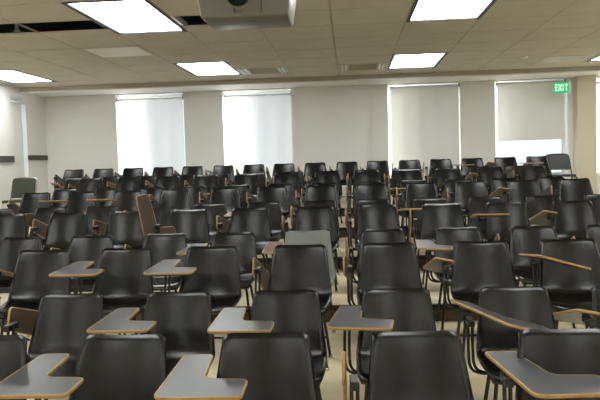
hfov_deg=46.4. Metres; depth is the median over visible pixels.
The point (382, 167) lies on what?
chair
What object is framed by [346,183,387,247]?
chair
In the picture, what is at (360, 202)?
chair
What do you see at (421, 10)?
ceiling light
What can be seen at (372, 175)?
chair
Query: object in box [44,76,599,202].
wall
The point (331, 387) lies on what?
floor
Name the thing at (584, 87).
pillar
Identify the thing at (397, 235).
chair
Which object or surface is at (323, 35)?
ceiling
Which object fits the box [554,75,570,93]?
exit sign
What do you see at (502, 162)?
chair
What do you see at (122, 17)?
ceiling light
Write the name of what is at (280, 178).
chair
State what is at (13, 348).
chair
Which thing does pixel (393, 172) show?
chair
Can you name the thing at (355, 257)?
trim
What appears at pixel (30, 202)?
chair
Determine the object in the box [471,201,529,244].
chair
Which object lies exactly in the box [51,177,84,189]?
chair
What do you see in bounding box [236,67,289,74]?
ceiling vent
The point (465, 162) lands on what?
chair
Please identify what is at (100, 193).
chair
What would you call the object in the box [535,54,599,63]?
ceiling vent
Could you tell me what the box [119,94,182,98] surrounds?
window
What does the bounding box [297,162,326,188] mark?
chair
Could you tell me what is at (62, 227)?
chair
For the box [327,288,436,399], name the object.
chair
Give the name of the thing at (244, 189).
chair
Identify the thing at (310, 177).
chair
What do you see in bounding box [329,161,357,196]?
chair
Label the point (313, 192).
chair
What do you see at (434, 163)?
chair
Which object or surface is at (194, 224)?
chair
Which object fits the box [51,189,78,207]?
chair
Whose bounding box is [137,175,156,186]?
chair
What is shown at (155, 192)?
chair
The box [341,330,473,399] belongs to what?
chair
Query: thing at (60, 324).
chair
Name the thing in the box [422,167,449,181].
chair
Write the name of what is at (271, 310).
chair
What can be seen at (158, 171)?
chair
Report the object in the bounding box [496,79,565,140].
roller blind
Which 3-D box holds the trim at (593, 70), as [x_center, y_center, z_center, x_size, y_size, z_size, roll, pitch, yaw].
[0.999,-2.276,13.304,13.030,0.021,0.080,-1,3,4]
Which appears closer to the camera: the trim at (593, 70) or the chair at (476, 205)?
the chair at (476, 205)
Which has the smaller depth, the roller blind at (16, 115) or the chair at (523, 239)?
the chair at (523, 239)
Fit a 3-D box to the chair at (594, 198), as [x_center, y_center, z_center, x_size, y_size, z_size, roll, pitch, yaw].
[3.488,0.343,8.198,0.582,0.836,0.914,-1,3,4]
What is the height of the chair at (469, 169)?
0.836 m
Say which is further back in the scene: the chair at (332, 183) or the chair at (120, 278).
the chair at (332, 183)
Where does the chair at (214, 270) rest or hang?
on the floor at (331, 387)
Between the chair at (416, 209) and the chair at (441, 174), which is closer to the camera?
the chair at (416, 209)
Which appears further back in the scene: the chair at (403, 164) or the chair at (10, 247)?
the chair at (403, 164)
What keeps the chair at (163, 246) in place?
on the floor at (331, 387)
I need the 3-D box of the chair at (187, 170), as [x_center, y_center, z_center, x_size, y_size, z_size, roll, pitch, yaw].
[-2.145,-0.247,13.734,0.582,0.836,0.896,-1,3,6]
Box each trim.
[0,156,14,161]
[20,70,599,92]
[27,226,466,236]
[28,155,47,159]
[138,303,552,313]
[258,256,433,261]
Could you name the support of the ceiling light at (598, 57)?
attached to the ceiling
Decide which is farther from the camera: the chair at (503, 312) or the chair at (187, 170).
the chair at (187, 170)
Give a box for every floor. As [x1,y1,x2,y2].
[0,268,554,325]
[0,321,584,399]
[29,215,467,238]
[209,236,484,270]
[288,201,405,217]
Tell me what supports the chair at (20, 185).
on the floor at (343, 234)
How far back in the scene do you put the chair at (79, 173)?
13.91 m
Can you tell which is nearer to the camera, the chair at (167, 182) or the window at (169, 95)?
the chair at (167, 182)
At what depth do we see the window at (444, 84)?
14.61 m
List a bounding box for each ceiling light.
[0,70,56,83]
[61,0,187,34]
[173,61,241,76]
[387,53,447,68]
[406,0,496,21]
[586,56,599,61]
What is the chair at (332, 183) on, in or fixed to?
on the floor at (341, 252)
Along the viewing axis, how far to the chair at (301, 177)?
12.60 m
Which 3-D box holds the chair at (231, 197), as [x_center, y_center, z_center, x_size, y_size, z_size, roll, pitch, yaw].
[-1.060,0.249,9.586,0.582,0.836,0.903,-2,3,2]
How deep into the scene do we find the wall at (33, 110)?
14.01 m
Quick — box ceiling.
[0,0,599,96]
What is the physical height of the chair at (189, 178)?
0.836 m
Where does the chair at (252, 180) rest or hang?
on the floor at (343, 234)
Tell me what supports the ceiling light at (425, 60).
attached to the ceiling
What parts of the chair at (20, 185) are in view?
seat, backrest, frame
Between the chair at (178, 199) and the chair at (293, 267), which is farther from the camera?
the chair at (178, 199)
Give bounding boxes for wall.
[0,83,48,213]
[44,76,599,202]
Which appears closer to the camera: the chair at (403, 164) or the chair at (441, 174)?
the chair at (441, 174)
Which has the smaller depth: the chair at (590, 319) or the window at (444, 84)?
the chair at (590, 319)
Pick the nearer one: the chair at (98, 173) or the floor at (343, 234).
the floor at (343, 234)
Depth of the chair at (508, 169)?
12.37 m
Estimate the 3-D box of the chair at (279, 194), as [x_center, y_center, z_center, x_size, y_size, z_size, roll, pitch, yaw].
[-0.412,0.233,9.544,0.582,0.836,0.912,-1,3,3]
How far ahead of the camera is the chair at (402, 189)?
10.37 m
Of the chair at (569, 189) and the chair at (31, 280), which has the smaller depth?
the chair at (31, 280)
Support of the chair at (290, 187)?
on the floor at (341, 252)
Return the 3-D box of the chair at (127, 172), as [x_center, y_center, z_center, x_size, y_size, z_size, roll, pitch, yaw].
[-3.334,-0.218,13.837,0.582,0.836,0.911,-1,3,3]
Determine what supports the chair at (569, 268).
on the floor at (331, 387)
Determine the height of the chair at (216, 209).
0.836 m
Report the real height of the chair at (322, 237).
0.836 m
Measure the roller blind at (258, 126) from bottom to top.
1.870 m
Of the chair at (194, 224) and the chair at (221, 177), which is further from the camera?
the chair at (221, 177)
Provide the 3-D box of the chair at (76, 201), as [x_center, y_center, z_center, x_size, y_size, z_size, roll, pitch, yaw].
[-3.126,0.312,9.531,0.674,0.836,0.608,-1,3,4]
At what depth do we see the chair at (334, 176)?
11.54 m
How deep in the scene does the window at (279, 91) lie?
14.77 m
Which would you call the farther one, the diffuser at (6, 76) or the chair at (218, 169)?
the chair at (218, 169)
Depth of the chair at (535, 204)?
8.22 m
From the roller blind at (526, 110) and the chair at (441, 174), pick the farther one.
the roller blind at (526, 110)
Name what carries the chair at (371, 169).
on the floor at (343, 234)
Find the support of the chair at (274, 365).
on the floor
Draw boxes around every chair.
[0,208,12,213]
[0,213,26,243]
[0,236,42,336]
[0,249,70,340]
[0,334,28,399]
[0,334,166,399]
[1,177,36,208]
[3,293,103,399]
[7,192,50,235]
[20,207,66,244]
[30,212,86,293]
[39,191,95,212]
[49,247,152,334]
[50,235,113,291]
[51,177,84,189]
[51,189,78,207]
[54,169,83,189]
[67,178,102,191]
[84,168,113,177]
[85,206,117,235]
[86,291,214,375]
[87,190,141,210]
[92,211,143,247]
[95,188,120,205]
[102,176,121,188]
[106,177,140,190]
[114,168,142,176]
[124,204,170,226]
[124,233,186,334]
[136,194,209,291]
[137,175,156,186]
[138,187,163,201]
[143,246,241,338]
[144,167,173,175]
[145,176,179,188]
[149,189,191,211]
[154,332,317,399]
[174,166,202,175]
[174,174,194,188]
[176,232,257,320]
[181,186,207,209]
[184,175,218,200]
[193,203,227,243]
[199,187,241,244]
[204,185,249,207]
[205,165,234,184]
[207,289,326,399]
[209,173,229,187]
[216,207,271,273]
[224,202,283,259]
[225,173,259,198]
[236,164,264,173]
[244,172,265,186]
[246,186,289,236]
[252,244,332,370]
[257,183,296,228]
[262,230,335,332]
[266,163,294,183]
[266,172,300,196]
[273,171,305,204]
[282,206,337,291]
[290,200,339,274]
[295,185,339,249]
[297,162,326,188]
[301,182,340,240]
[306,171,342,223]
[309,170,342,216]
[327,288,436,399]
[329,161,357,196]
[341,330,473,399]
[343,242,422,305]
[345,199,389,273]
[345,204,399,250]
[345,228,405,283]
[346,170,380,220]
[346,181,380,236]
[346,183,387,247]
[347,169,375,194]
[360,160,389,200]
[384,168,412,204]
[388,169,421,217]
[388,180,426,228]
[392,160,421,174]
[396,182,438,241]
[397,197,446,264]
[409,203,464,288]
[415,227,482,330]
[422,159,452,177]
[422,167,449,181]
[423,240,517,354]
[427,168,466,220]
[436,179,471,225]
[442,181,488,217]
[450,286,556,399]
[453,158,483,178]
[459,196,503,237]
[460,166,488,179]
[465,167,504,195]
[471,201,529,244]
[485,157,517,175]
[485,328,599,399]
[487,177,517,194]
[489,179,541,204]
[494,225,575,328]
[505,165,526,177]
[507,165,546,179]
[517,156,555,176]
[519,238,599,328]
[526,195,560,225]
[529,200,597,238]
[537,176,564,194]
[542,178,593,200]
[546,153,577,178]
[553,285,599,328]
[571,224,599,254]
[583,194,599,223]
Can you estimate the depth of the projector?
3.20 m
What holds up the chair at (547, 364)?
on the floor
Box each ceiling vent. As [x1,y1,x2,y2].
[78,46,155,57]
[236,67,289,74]
[338,63,387,70]
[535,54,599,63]
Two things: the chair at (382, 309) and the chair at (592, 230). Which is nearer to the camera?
the chair at (382, 309)
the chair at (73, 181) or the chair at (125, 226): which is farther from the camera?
the chair at (73, 181)
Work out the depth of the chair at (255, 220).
7.41 m
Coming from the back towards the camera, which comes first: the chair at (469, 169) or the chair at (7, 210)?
the chair at (469, 169)
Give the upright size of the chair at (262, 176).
0.836 m
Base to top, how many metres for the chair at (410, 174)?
0.836 m
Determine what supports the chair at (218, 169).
on the floor at (343, 204)
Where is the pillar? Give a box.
[573,75,596,193]
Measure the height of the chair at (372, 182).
0.836 m
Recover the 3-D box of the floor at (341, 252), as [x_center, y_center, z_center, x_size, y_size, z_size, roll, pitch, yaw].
[0.799,0.904,9.474,13.430,0.567,2.140,-1,3,4]
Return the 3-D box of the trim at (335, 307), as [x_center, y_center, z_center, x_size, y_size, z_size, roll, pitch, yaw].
[0.570,0.970,6.313,13.010,0.046,0.047,-1,3,4]
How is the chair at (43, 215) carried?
on the floor at (340, 297)
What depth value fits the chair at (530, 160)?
13.23 m
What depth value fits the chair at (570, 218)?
7.16 m
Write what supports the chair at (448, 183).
on the floor at (341, 252)
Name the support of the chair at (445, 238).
on the floor at (331, 387)
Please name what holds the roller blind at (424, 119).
attached to the wall at (331, 125)
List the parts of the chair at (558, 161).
backrest, seat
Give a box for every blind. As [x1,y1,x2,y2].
[11,100,24,205]
[116,95,184,175]
[223,91,291,177]
[390,83,459,176]
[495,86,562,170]
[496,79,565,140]
[596,82,599,172]
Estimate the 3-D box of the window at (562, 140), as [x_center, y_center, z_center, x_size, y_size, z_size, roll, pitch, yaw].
[4.697,-1.476,14.441,1.440,1.920,0.060,-1,3,4]
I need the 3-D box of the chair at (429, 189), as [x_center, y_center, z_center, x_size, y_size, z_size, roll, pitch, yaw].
[1.584,0.184,9.382,0.582,0.836,0.881,-1,3,6]
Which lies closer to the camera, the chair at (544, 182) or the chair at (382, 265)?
the chair at (382, 265)
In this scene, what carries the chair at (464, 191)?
on the floor at (341, 252)
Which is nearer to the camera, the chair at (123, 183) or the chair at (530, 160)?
the chair at (123, 183)
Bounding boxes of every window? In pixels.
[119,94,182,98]
[224,90,292,162]
[388,84,453,177]
[495,80,563,173]
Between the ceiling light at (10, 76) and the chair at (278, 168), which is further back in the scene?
the chair at (278, 168)
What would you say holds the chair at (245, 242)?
on the floor at (331, 387)
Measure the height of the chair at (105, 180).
0.836 m
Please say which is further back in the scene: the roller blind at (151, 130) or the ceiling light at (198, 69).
the roller blind at (151, 130)
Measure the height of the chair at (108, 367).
0.836 m
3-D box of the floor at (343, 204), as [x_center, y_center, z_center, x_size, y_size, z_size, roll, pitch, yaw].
[1.094,0.515,13.659,13.430,0.865,2.100,-1,3,4]
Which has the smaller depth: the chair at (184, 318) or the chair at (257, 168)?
the chair at (184, 318)
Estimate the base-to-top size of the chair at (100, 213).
0.836 m
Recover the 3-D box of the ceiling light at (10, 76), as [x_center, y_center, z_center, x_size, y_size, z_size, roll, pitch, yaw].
[-4.974,-2.178,12.140,0.852,0.104,1.708,-1,3,4]
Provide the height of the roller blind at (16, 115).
2.069 m
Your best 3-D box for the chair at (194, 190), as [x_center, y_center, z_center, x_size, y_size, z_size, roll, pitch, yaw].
[-1.653,0.207,10.663,0.582,0.836,0.901,-1,3,6]
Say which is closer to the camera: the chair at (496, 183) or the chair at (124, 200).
the chair at (124, 200)
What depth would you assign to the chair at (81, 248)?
6.46 m
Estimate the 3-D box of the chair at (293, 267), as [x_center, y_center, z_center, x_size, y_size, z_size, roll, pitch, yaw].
[-0.041,0.756,5.276,0.583,0.836,0.881,-1,3,7]
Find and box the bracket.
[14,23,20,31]
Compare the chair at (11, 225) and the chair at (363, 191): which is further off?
the chair at (363, 191)
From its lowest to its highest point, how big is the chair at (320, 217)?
0.836 m
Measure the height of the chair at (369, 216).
0.836 m
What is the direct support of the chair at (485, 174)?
on the floor at (343, 234)
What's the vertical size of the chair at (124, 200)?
0.836 m
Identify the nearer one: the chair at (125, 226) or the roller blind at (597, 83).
the chair at (125, 226)
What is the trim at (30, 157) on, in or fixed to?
attached to the wall at (33, 110)
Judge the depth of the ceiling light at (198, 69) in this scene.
11.89 m
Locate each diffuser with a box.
[0,71,48,81]
[179,62,237,74]
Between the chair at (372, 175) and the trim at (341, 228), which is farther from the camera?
the chair at (372, 175)
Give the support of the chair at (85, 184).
on the floor at (343, 234)
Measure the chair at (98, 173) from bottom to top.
0.836 m
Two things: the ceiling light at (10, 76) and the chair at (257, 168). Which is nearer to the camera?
the ceiling light at (10, 76)
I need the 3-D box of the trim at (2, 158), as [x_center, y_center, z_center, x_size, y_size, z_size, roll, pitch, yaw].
[-6.050,-0.320,5.335,0.025,0.120,16.200,-1,3,4]
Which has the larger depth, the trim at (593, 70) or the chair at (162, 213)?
the trim at (593, 70)
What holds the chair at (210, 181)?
on the floor at (343, 234)
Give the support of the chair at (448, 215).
on the floor at (340, 297)
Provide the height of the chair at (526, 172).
0.836 m
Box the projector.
[198,0,295,29]
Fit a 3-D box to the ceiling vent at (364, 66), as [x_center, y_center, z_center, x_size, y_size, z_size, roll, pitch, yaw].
[1.086,-2.304,12.132,0.844,0.026,0.840,-1,3,4]
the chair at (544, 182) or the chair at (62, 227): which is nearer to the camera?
the chair at (62, 227)
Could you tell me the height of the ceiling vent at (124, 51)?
0.016 m
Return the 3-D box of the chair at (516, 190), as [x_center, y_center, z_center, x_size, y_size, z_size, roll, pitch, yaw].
[2.879,0.155,9.217,0.647,0.836,0.772,-1,3,3]
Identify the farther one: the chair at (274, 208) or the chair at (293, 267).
the chair at (274, 208)
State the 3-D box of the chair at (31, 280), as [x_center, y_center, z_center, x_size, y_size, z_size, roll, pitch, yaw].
[-2.060,0.810,5.376,0.647,0.836,0.772,-2,3,2]
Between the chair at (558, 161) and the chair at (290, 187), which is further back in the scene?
the chair at (558, 161)
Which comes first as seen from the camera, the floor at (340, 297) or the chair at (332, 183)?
the floor at (340, 297)
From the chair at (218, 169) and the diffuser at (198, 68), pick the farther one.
the chair at (218, 169)

